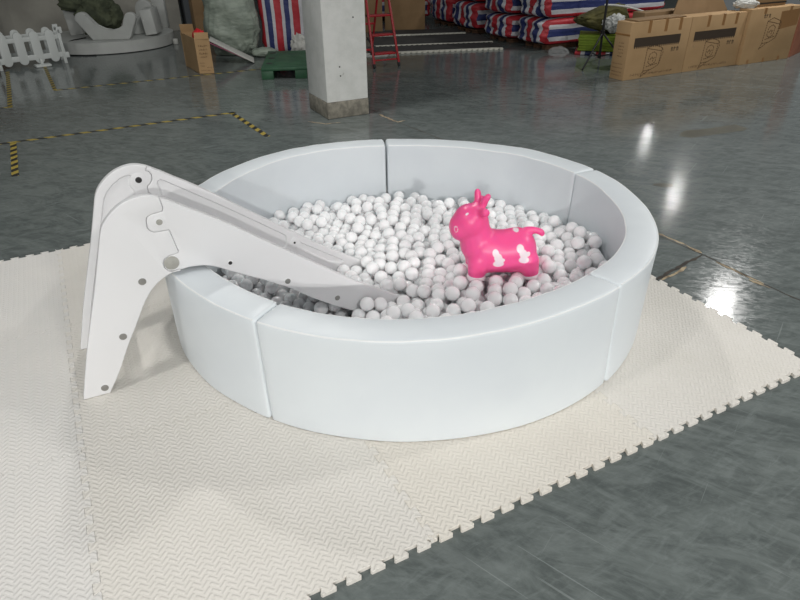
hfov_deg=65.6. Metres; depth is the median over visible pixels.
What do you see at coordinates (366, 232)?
ball
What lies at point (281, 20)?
striped bag
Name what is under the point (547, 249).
ball
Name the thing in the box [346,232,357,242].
ball
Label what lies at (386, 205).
ball
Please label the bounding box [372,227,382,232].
ball
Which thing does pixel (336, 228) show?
ball
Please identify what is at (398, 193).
ball
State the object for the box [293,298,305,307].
ball
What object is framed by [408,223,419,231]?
ball
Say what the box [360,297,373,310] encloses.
ball
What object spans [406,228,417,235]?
ball
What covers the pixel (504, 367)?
wall
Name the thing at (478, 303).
ball
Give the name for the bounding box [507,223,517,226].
ball
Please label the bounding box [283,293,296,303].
ball
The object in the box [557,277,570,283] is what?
ball
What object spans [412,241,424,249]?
ball
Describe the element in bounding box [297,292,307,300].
ball
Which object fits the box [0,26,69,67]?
fence panel
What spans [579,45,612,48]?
sheet
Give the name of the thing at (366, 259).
ball
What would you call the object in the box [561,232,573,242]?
ball
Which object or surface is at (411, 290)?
ball
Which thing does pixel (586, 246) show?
ball
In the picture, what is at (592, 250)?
ball
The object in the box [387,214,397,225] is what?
ball
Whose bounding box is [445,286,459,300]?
ball
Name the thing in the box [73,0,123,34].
fabric cover
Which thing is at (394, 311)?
ball
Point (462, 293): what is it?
ball
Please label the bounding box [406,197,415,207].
ball
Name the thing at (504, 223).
ball
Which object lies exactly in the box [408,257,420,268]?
ball
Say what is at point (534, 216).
ball
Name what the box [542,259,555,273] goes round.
ball
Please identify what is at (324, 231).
ball
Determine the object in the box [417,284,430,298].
ball
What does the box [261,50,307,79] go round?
pallet
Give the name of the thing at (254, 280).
ball
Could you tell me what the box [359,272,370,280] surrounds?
ball
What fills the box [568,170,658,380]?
wall
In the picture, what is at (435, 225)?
ball
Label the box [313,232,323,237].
ball
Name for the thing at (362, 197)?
ball
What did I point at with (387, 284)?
ball
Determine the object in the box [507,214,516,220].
ball
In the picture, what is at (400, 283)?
ball
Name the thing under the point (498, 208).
ball
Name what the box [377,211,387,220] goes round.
ball
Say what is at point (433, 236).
ball
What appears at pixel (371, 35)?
step ladder
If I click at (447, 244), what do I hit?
ball
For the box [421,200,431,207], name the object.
ball
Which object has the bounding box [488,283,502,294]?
ball
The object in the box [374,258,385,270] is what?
ball
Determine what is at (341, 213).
ball
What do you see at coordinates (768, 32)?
carton
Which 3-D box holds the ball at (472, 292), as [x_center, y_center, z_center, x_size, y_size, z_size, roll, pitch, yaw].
[0.350,-0.030,2.980,0.072,0.072,0.072,9,32,16]
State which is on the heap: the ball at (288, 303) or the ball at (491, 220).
the ball at (491, 220)
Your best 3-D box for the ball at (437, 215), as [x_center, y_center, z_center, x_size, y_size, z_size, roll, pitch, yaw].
[0.230,-0.509,3.898,0.072,0.072,0.072,13,34,22]
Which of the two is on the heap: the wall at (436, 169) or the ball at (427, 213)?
the ball at (427, 213)
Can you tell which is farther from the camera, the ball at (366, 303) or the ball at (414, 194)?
the ball at (414, 194)
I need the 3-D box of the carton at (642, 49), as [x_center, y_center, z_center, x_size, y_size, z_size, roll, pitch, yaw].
[3.321,-3.348,8.226,1.084,0.702,0.254,-15,34,-23]
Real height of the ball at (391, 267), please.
0.072 m
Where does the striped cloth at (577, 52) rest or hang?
on the floor
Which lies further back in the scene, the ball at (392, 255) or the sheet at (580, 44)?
the sheet at (580, 44)
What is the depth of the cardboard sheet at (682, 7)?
8.62 m
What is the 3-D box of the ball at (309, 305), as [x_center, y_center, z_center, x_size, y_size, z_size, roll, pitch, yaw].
[-0.469,0.043,3.213,0.072,0.072,0.072,11,33,19]
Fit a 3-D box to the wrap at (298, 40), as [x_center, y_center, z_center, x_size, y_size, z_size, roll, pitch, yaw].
[-1.585,-4.035,9.806,0.295,0.368,0.229,-1,31,0]
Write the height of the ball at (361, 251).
0.072 m
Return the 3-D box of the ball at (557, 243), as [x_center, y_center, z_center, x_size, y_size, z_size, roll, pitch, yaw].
[0.851,-0.294,3.363,0.072,0.072,0.072,13,34,22]
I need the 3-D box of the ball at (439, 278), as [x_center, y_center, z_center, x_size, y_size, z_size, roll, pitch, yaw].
[0.203,-0.096,3.214,0.072,0.072,0.072,12,33,20]
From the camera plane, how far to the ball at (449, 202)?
4.10 m
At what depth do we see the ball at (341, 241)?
3.70 m
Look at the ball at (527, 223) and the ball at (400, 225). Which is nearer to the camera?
the ball at (527, 223)
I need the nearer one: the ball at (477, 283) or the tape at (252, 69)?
the ball at (477, 283)
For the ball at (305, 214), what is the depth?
3.93 m
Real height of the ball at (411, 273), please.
0.072 m
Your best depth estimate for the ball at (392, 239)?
3.58 m
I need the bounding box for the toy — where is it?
[449,189,544,281]
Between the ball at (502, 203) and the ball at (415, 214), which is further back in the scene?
the ball at (502, 203)
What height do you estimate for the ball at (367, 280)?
0.072 m
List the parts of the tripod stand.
leg, leg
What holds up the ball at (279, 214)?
on the heap
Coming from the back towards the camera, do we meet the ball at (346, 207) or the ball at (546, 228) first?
the ball at (346, 207)
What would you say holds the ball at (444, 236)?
on the heap
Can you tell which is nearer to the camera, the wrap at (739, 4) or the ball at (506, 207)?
the ball at (506, 207)
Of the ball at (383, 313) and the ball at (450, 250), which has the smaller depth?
the ball at (383, 313)
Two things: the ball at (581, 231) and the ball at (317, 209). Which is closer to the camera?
the ball at (581, 231)
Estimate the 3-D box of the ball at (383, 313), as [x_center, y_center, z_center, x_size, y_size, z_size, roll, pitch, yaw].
[-0.062,0.080,3.039,0.072,0.072,0.072,15,34,24]
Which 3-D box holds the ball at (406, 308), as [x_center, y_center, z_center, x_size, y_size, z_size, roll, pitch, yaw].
[0.038,0.049,2.961,0.072,0.072,0.072,15,34,24]
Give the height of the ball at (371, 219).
0.072 m
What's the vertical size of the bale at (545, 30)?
0.414 m
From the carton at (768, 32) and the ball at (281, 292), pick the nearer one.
the ball at (281, 292)
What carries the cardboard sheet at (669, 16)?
on the carton at (642, 49)
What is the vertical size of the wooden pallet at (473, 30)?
0.070 m
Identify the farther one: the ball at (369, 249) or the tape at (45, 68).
the tape at (45, 68)
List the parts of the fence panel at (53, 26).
rail, rail, post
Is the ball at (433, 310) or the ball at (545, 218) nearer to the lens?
the ball at (433, 310)
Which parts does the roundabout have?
seat, seat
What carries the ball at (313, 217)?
in the heap
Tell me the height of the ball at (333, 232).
0.072 m
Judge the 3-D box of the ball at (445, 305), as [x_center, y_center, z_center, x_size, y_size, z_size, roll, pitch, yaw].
[0.213,0.050,3.070,0.072,0.072,0.072,12,33,20]
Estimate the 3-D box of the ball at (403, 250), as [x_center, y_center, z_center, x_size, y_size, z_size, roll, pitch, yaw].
[0.026,-0.263,3.502,0.072,0.072,0.072,12,33,21]
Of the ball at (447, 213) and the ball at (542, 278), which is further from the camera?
the ball at (447, 213)
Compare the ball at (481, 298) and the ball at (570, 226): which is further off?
the ball at (570, 226)
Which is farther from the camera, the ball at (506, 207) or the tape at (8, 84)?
the tape at (8, 84)
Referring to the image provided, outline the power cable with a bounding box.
[70,37,95,55]
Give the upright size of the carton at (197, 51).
0.579 m
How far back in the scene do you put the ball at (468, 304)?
2.89 m
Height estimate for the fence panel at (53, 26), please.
0.520 m
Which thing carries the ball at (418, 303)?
on the heap
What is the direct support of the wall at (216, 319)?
on the floor mat at (233, 501)
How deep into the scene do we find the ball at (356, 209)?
4.02 m
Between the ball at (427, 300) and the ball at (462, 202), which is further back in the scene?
the ball at (462, 202)
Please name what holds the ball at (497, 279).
on the heap
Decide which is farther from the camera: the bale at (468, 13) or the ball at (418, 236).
the bale at (468, 13)
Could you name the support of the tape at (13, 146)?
on the floor
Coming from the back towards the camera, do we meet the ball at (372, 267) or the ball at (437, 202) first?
the ball at (437, 202)
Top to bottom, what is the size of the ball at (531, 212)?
0.072 m
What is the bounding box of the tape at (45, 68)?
[43,67,56,89]
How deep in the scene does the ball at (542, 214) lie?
3.87 m
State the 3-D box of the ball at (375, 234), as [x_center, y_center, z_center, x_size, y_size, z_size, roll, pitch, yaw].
[-0.149,-0.390,3.794,0.072,0.072,0.072,10,33,18]
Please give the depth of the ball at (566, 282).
2.96 m
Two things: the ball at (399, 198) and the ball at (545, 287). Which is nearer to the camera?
the ball at (545, 287)
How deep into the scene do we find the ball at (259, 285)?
3.38 m
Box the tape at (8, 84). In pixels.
[6,72,11,106]
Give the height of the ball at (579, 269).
0.072 m
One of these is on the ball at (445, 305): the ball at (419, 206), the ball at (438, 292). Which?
the ball at (438, 292)
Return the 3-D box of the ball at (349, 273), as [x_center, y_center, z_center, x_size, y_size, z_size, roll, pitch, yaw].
[-0.262,-0.126,3.336,0.072,0.072,0.072,9,32,16]
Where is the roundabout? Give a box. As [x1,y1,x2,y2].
[43,0,173,54]
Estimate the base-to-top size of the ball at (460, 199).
0.072 m
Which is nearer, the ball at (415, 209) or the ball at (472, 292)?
the ball at (472, 292)
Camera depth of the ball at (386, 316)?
2.88 m
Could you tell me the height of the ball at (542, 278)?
0.072 m
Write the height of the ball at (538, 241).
0.072 m
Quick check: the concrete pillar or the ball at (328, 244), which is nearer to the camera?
the ball at (328, 244)
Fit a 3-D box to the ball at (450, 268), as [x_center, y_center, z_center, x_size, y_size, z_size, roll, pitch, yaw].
[0.279,-0.153,3.303,0.072,0.072,0.072,13,34,22]
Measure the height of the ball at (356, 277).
0.072 m
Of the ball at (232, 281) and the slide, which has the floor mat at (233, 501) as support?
the slide
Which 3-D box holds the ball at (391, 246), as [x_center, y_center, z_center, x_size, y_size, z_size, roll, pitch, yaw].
[-0.044,-0.288,3.537,0.072,0.072,0.072,12,33,21]
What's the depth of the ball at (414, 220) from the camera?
3.81 m
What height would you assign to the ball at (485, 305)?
0.072 m
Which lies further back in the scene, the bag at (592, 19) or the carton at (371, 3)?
the carton at (371, 3)
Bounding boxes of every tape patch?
[653,183,672,186]
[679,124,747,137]
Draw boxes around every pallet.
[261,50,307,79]
[434,19,458,25]
[457,26,485,32]
[490,34,524,41]
[524,41,578,48]
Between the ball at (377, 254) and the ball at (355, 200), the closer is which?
the ball at (377, 254)
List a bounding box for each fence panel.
[0,24,64,59]
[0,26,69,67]
[0,59,5,70]
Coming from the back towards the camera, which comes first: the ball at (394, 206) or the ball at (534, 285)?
the ball at (394, 206)
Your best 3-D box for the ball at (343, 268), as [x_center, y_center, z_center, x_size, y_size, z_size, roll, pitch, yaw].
[-0.307,-0.158,3.380,0.072,0.072,0.072,11,33,18]
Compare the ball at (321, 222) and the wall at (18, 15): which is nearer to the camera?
the ball at (321, 222)
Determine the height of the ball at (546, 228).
0.072 m
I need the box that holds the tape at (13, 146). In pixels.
[10,142,18,176]
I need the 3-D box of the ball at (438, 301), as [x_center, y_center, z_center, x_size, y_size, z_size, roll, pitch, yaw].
[0.176,0.025,3.005,0.072,0.072,0.072,13,33,21]
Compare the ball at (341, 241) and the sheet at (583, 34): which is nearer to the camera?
the ball at (341, 241)
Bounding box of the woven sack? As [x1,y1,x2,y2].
[202,0,276,56]
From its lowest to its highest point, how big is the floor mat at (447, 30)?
0.027 m
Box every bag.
[257,0,303,50]
[573,3,643,32]
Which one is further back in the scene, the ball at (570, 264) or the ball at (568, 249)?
the ball at (568, 249)
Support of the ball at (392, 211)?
on the heap
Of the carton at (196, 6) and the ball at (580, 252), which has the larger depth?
the carton at (196, 6)
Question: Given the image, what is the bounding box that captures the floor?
[0,0,799,599]
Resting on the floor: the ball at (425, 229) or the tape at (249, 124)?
the tape at (249, 124)
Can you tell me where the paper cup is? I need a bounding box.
[172,38,177,43]
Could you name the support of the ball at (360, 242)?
on the heap
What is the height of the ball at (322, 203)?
0.072 m
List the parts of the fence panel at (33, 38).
rail, rail, post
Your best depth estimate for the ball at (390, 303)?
3.09 m
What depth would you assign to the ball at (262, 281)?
3.34 m
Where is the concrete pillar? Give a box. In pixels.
[301,0,368,118]
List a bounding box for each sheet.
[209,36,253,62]
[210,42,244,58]
[577,46,612,51]
[578,38,614,41]
[578,43,613,46]
[579,31,615,38]
[579,40,613,43]
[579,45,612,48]
[625,14,686,21]
[673,0,726,14]
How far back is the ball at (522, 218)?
3.82 m
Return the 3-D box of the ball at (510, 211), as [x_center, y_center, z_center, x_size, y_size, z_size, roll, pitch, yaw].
[0.699,-0.542,3.942,0.072,0.072,0.072,17,35,27]
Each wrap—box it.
[290,32,305,50]
[733,0,759,8]
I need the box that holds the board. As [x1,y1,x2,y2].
[788,16,799,56]
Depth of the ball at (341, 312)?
3.13 m
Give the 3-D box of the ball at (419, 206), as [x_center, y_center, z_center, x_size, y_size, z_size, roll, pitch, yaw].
[0.116,-0.592,4.044,0.072,0.072,0.072,12,33,20]
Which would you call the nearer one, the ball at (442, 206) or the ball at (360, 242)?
the ball at (360, 242)
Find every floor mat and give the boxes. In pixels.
[0,243,799,599]
[366,42,502,53]
[367,33,492,46]
[371,28,465,36]
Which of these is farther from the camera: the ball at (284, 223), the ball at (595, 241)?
the ball at (284, 223)
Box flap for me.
[57,0,81,11]
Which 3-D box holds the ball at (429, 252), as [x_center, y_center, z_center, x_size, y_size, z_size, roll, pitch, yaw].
[0.167,-0.254,3.446,0.072,0.072,0.072,13,34,22]
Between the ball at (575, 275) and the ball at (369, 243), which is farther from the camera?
the ball at (369, 243)
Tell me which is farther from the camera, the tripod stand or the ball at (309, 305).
the tripod stand
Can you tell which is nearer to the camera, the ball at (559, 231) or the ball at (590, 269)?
the ball at (590, 269)
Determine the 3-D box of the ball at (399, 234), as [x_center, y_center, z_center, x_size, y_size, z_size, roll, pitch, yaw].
[0.009,-0.380,3.689,0.072,0.072,0.072,10,32,17]
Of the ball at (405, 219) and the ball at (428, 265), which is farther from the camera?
the ball at (405, 219)
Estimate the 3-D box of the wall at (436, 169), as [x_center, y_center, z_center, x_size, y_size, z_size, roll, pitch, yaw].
[0.549,-0.759,4.129,1.421,0.490,0.352,15,34,24]
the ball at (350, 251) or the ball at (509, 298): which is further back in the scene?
the ball at (350, 251)
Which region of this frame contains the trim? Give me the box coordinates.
[179,0,191,23]
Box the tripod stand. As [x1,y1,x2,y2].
[582,0,613,69]
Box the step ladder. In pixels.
[365,0,400,68]
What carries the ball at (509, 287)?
on the heap
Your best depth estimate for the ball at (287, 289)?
3.37 m
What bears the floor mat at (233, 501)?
on the floor
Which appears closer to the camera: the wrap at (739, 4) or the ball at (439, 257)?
the ball at (439, 257)
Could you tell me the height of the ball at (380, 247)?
0.072 m
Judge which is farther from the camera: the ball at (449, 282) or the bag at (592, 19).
the bag at (592, 19)
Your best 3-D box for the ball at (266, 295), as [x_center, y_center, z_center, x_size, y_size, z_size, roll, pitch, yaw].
[-0.717,-0.004,3.307,0.072,0.072,0.072,11,33,18]
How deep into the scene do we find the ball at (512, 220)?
3.79 m
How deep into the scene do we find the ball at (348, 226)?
3.90 m
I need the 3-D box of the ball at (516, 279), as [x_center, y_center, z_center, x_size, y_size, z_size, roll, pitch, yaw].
[0.562,-0.084,3.020,0.072,0.072,0.072,14,34,23]
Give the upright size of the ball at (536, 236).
0.072 m
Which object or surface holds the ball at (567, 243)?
on the heap
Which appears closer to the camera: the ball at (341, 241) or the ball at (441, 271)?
the ball at (441, 271)
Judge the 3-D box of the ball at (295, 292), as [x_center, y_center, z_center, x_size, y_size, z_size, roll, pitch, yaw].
[-0.564,-0.040,3.363,0.072,0.072,0.072,14,34,23]
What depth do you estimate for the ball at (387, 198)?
4.18 m
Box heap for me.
[221,199,604,318]
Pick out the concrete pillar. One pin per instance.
(334, 30)
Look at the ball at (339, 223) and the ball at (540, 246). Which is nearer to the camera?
the ball at (540, 246)
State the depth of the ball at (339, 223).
3.93 m
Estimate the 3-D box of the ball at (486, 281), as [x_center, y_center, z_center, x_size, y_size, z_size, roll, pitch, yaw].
[0.465,-0.087,3.192,0.072,0.072,0.072,10,32,17]
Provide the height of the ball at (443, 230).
0.072 m
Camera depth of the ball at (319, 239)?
3.71 m
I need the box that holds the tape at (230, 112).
[0,112,235,144]
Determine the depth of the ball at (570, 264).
3.19 m
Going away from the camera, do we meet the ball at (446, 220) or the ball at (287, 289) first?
the ball at (287, 289)
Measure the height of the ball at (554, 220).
0.072 m
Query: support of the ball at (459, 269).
on the ball
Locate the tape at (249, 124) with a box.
[230,112,269,136]
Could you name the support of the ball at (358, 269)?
on the slide
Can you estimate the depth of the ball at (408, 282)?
3.24 m
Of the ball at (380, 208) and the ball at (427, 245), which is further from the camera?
the ball at (380, 208)
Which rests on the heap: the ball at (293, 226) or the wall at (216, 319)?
the ball at (293, 226)
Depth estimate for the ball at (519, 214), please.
3.88 m
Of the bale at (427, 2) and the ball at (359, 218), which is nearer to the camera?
the ball at (359, 218)
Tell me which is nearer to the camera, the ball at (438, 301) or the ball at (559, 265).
the ball at (438, 301)
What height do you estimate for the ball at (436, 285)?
0.072 m
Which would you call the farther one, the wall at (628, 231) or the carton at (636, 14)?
the carton at (636, 14)
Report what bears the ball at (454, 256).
on the heap
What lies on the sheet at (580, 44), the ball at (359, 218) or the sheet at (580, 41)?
the sheet at (580, 41)
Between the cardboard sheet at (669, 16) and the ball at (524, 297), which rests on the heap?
the ball at (524, 297)
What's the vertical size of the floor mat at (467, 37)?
0.027 m
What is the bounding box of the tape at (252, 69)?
[54,69,258,90]
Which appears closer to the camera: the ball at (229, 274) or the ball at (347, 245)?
the ball at (229, 274)
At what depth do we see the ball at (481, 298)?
3.01 m
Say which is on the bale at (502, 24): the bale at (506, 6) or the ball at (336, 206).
the bale at (506, 6)
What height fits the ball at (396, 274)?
0.072 m
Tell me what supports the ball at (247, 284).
on the heap
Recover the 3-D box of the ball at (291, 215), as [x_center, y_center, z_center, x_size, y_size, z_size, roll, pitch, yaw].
[-0.679,-0.527,3.934,0.072,0.072,0.072,16,35,26]
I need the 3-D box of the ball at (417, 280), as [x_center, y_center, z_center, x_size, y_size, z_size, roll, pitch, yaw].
[0.109,-0.082,3.284,0.072,0.072,0.072,10,33,18]
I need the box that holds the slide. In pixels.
[80,163,410,398]
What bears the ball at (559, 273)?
on the heap
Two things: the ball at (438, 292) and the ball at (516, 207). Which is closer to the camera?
the ball at (438, 292)
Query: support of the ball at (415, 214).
in the heap
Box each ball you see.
[225,270,238,278]
[229,280,238,285]
[231,274,244,283]
[239,278,252,290]
[245,275,257,284]
[251,288,262,295]
[254,282,264,291]
[260,279,267,285]
[260,292,271,299]
[265,281,278,293]
[269,217,278,222]
[271,296,283,304]
[274,210,284,219]
[275,289,287,298]
[278,220,288,228]
[279,284,289,292]
[280,300,292,306]
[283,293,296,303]
[287,211,297,222]
[288,207,298,215]
[289,224,299,230]
[289,289,298,295]
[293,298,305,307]
[294,216,304,226]
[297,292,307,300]
[299,207,310,213]
[299,211,309,218]
[302,202,312,211]
[302,219,312,229]
[302,301,314,311]
[304,230,314,238]
[308,214,317,224]
[308,296,318,301]
[310,225,318,232]
[312,204,322,214]
[312,235,323,244]
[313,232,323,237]
[314,200,324,209]
[314,301,327,313]
[316,216,326,227]
[318,228,328,235]
[319,211,330,221]
[323,235,334,243]
[323,242,332,247]
[324,223,331,230]
[328,230,337,238]
[328,303,341,311]
[329,212,336,220]
[329,226,339,232]
[332,219,342,229]
[332,245,343,251]
[333,202,342,211]
[334,309,347,316]
[335,233,345,241]
[336,238,347,249]
[337,209,347,219]
[337,264,349,274]
[339,228,349,235]
[340,205,350,212]
[341,223,351,230]
[341,308,352,315]
[343,242,354,251]
[345,213,355,223]
[345,248,354,255]
[345,270,357,276]
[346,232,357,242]
[347,195,355,205]
[350,265,362,275]
[351,198,361,205]
[351,204,361,214]
[351,275,361,281]
[352,222,363,233]
[352,308,365,317]
[354,215,365,225]
[355,240,364,245]
[355,247,366,256]
[357,234,367,241]
[358,194,367,203]
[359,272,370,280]
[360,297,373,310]
[361,229,370,238]
[361,255,373,267]
[362,201,372,211]
[362,278,374,284]
[364,225,372,231]
[364,239,375,248]
[365,214,376,224]
[366,196,374,204]
[366,247,374,252]
[366,261,378,274]
[366,310,380,318]
[367,251,375,259]
[370,230,381,240]
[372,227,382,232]
[373,202,383,211]
[373,252,385,260]
[374,197,384,204]
[374,243,385,252]
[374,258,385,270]
[374,270,387,283]
[374,297,387,311]
[376,206,386,213]
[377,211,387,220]
[377,238,386,246]
[379,219,389,230]
[380,278,393,290]
[380,309,386,316]
[380,315,392,318]
[381,193,390,202]
[383,228,394,238]
[384,203,389,210]
[385,261,397,274]
[386,243,398,251]
[386,250,398,261]
[386,301,396,308]
[386,305,400,318]
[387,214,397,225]
[387,236,398,245]
[388,209,398,216]
[389,204,400,212]
[391,200,400,205]
[392,271,405,280]
[393,196,403,203]
[393,277,406,290]
[394,191,403,198]
[395,222,405,231]
[395,230,406,241]
[396,295,410,304]
[398,247,409,259]
[398,260,410,272]
[399,240,410,248]
[400,203,410,212]
[400,216,410,226]
[400,303,415,317]
[401,211,410,216]
[402,234,413,245]
[402,281,413,293]
[405,250,417,260]
[405,267,418,280]
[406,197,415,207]
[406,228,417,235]
[406,284,417,297]
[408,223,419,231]
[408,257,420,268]
[408,310,423,318]
[410,192,419,202]
[410,212,421,219]
[410,218,421,226]
[411,207,421,214]
[411,299,424,310]
[412,204,422,210]
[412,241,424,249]
[413,232,424,241]
[414,246,424,258]
[414,278,421,286]
[417,195,427,203]
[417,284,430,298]
[419,225,430,236]
[419,277,432,287]
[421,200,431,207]
[421,268,434,279]
[422,206,432,211]
[422,209,432,219]
[422,263,435,270]
[423,241,429,248]
[423,257,435,265]
[424,248,436,258]
[424,297,432,306]
[425,304,440,316]
[428,217,439,226]
[428,233,439,243]
[429,228,439,234]
[429,298,443,310]
[430,223,441,230]
[431,213,441,222]
[431,242,443,253]
[431,283,444,292]
[432,274,445,284]
[432,288,445,300]
[433,200,443,207]
[433,207,443,215]
[434,267,446,276]
[435,254,445,266]
[437,204,446,212]
[439,229,450,235]
[439,233,451,242]
[441,257,454,269]
[441,303,447,312]
[442,211,452,218]
[443,216,451,225]
[443,240,454,251]
[443,279,452,288]
[444,197,454,207]
[445,271,455,279]
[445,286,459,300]
[446,247,458,256]
[446,264,454,272]
[446,303,460,314]
[448,253,460,264]
[452,237,459,244]
[453,263,466,275]
[453,275,467,289]
[456,297,465,310]
[457,197,467,205]
[458,290,465,298]
[459,200,468,206]
[460,253,464,262]
[461,298,475,312]
[465,286,479,300]
[469,279,483,292]
[474,300,482,310]
[476,295,484,301]
[480,301,494,310]
[484,276,490,287]
[486,198,494,207]
[487,291,502,305]
[488,210,496,218]
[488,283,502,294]
[489,217,497,225]
[489,275,502,286]
[493,206,503,211]
[495,200,505,208]
[496,214,506,221]
[496,221,507,227]
[499,273,509,280]
[503,282,517,294]
[503,293,517,304]
[504,205,514,212]
[504,209,515,216]
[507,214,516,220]
[507,218,517,224]
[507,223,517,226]
[508,275,522,288]
[510,272,524,282]
[514,205,524,210]
[515,209,524,214]
[516,212,526,218]
[516,287,530,299]
[517,216,527,222]
[518,295,531,301]
[522,220,533,227]
[526,210,536,218]
[526,279,540,293]
[528,214,539,222]
[533,234,545,241]
[535,239,544,245]
[536,273,550,284]
[538,212,548,222]
[538,244,544,255]
[539,255,550,267]
[540,215,549,223]
[540,282,553,293]
[541,225,552,233]
[541,244,554,256]
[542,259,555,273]
[545,232,557,243]
[548,215,559,226]
[550,239,563,249]
[551,249,564,257]
[551,254,564,264]
[552,262,564,273]
[553,227,565,239]
[553,269,567,281]
[553,284,564,289]
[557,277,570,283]
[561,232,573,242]
[561,280,571,284]
[563,247,575,253]
[564,239,575,249]
[564,252,577,261]
[564,259,576,272]
[565,222,577,233]
[569,270,583,281]
[570,268,583,273]
[571,236,584,249]
[573,226,586,237]
[576,243,589,250]
[576,249,587,256]
[577,255,591,268]
[584,267,595,274]
[586,232,598,240]
[587,248,600,256]
[588,235,601,247]
[590,252,603,265]
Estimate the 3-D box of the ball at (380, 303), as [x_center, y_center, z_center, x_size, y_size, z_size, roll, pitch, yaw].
[-0.098,0.021,3.073,0.072,0.072,0.072,13,34,22]
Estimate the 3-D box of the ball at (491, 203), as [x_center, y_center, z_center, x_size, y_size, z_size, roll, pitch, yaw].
[0.588,-0.637,4.079,0.072,0.072,0.072,12,33,21]
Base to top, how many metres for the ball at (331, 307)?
0.072 m
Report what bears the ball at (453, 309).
on the heap
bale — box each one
[382,0,430,17]
[429,0,461,21]
[453,0,495,27]
[484,12,529,37]
[485,0,521,12]
[518,9,653,43]
[520,0,664,16]
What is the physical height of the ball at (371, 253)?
0.072 m
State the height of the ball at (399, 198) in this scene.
0.072 m
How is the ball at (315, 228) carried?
on the heap
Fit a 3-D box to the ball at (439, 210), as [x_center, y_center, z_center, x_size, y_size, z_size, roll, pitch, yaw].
[0.243,-0.557,3.954,0.072,0.072,0.072,14,34,23]
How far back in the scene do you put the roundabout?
10.48 m
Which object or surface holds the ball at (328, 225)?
on the heap
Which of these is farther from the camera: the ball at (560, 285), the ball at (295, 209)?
the ball at (295, 209)
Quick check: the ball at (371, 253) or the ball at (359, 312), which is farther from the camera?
the ball at (371, 253)
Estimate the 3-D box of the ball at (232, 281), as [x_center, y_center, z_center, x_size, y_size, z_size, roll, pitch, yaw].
[-0.893,-0.071,3.301,0.072,0.072,0.072,11,33,18]
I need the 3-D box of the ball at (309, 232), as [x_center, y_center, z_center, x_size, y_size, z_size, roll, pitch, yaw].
[-0.558,-0.397,3.846,0.072,0.072,0.072,12,33,20]
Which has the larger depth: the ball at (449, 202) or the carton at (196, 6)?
the carton at (196, 6)
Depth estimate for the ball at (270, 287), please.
3.28 m
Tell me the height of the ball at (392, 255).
0.072 m
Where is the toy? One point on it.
(485, 249)
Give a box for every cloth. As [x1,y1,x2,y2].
[192,28,203,37]
[574,47,612,55]
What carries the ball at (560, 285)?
in the heap
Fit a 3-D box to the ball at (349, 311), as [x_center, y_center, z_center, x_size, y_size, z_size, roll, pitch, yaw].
[-0.273,0.046,3.212,0.072,0.072,0.072,15,34,24]
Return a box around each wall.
[0,0,181,35]
[163,263,276,417]
[198,139,385,218]
[256,275,619,441]
[385,139,592,224]
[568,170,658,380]
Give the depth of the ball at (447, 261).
3.33 m
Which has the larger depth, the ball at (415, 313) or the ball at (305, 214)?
the ball at (305, 214)
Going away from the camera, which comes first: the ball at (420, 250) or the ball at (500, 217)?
the ball at (420, 250)
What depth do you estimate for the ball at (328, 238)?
3.75 m
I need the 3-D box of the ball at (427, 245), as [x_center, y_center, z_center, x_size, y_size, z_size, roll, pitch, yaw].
[0.156,-0.312,3.667,0.072,0.072,0.072,-11,32,-16]
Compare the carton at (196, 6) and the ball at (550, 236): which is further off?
the carton at (196, 6)
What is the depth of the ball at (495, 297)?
2.91 m
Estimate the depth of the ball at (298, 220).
3.86 m
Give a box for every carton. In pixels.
[179,24,213,73]
[188,0,203,30]
[364,0,382,32]
[384,0,424,29]
[609,16,692,80]
[632,8,674,17]
[681,10,747,71]
[735,4,799,64]
[756,0,786,6]
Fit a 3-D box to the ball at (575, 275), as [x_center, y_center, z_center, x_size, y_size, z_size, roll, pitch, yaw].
[0.873,-0.110,3.063,0.072,0.072,0.072,11,33,19]
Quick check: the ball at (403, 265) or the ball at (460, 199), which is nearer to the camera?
the ball at (403, 265)
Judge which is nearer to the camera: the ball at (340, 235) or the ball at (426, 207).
the ball at (340, 235)
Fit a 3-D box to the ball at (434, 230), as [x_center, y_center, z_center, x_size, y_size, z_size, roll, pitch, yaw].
[0.209,-0.395,3.704,0.072,0.072,0.072,11,33,19]
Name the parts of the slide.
ladder panel, ladder panel, chute panel, chute panel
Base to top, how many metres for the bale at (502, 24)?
0.390 m
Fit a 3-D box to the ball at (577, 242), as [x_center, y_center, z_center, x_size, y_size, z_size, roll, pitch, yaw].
[0.952,-0.306,3.322,0.072,0.072,0.072,9,32,16]
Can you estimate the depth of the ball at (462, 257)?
3.36 m
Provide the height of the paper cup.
0.090 m
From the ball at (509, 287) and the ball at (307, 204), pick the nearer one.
the ball at (509, 287)
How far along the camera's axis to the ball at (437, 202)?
4.06 m
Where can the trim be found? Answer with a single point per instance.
(184, 4)
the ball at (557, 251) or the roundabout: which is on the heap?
the ball at (557, 251)
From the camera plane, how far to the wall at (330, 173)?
4.06 m
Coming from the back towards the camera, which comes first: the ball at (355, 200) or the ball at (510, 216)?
the ball at (355, 200)
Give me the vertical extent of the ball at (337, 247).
0.072 m
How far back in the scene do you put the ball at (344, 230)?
3.84 m
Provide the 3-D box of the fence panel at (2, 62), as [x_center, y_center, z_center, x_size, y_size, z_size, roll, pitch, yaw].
[-6.148,-3.456,8.790,0.924,0.520,0.170,-24,38,-33]
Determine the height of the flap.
0.237 m
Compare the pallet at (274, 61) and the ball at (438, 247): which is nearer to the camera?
the ball at (438, 247)
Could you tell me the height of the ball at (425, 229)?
0.072 m
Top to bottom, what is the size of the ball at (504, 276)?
0.072 m
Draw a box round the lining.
[601,13,625,33]
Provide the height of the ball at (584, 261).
0.072 m
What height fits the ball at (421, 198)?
0.072 m
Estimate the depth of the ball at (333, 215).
4.03 m

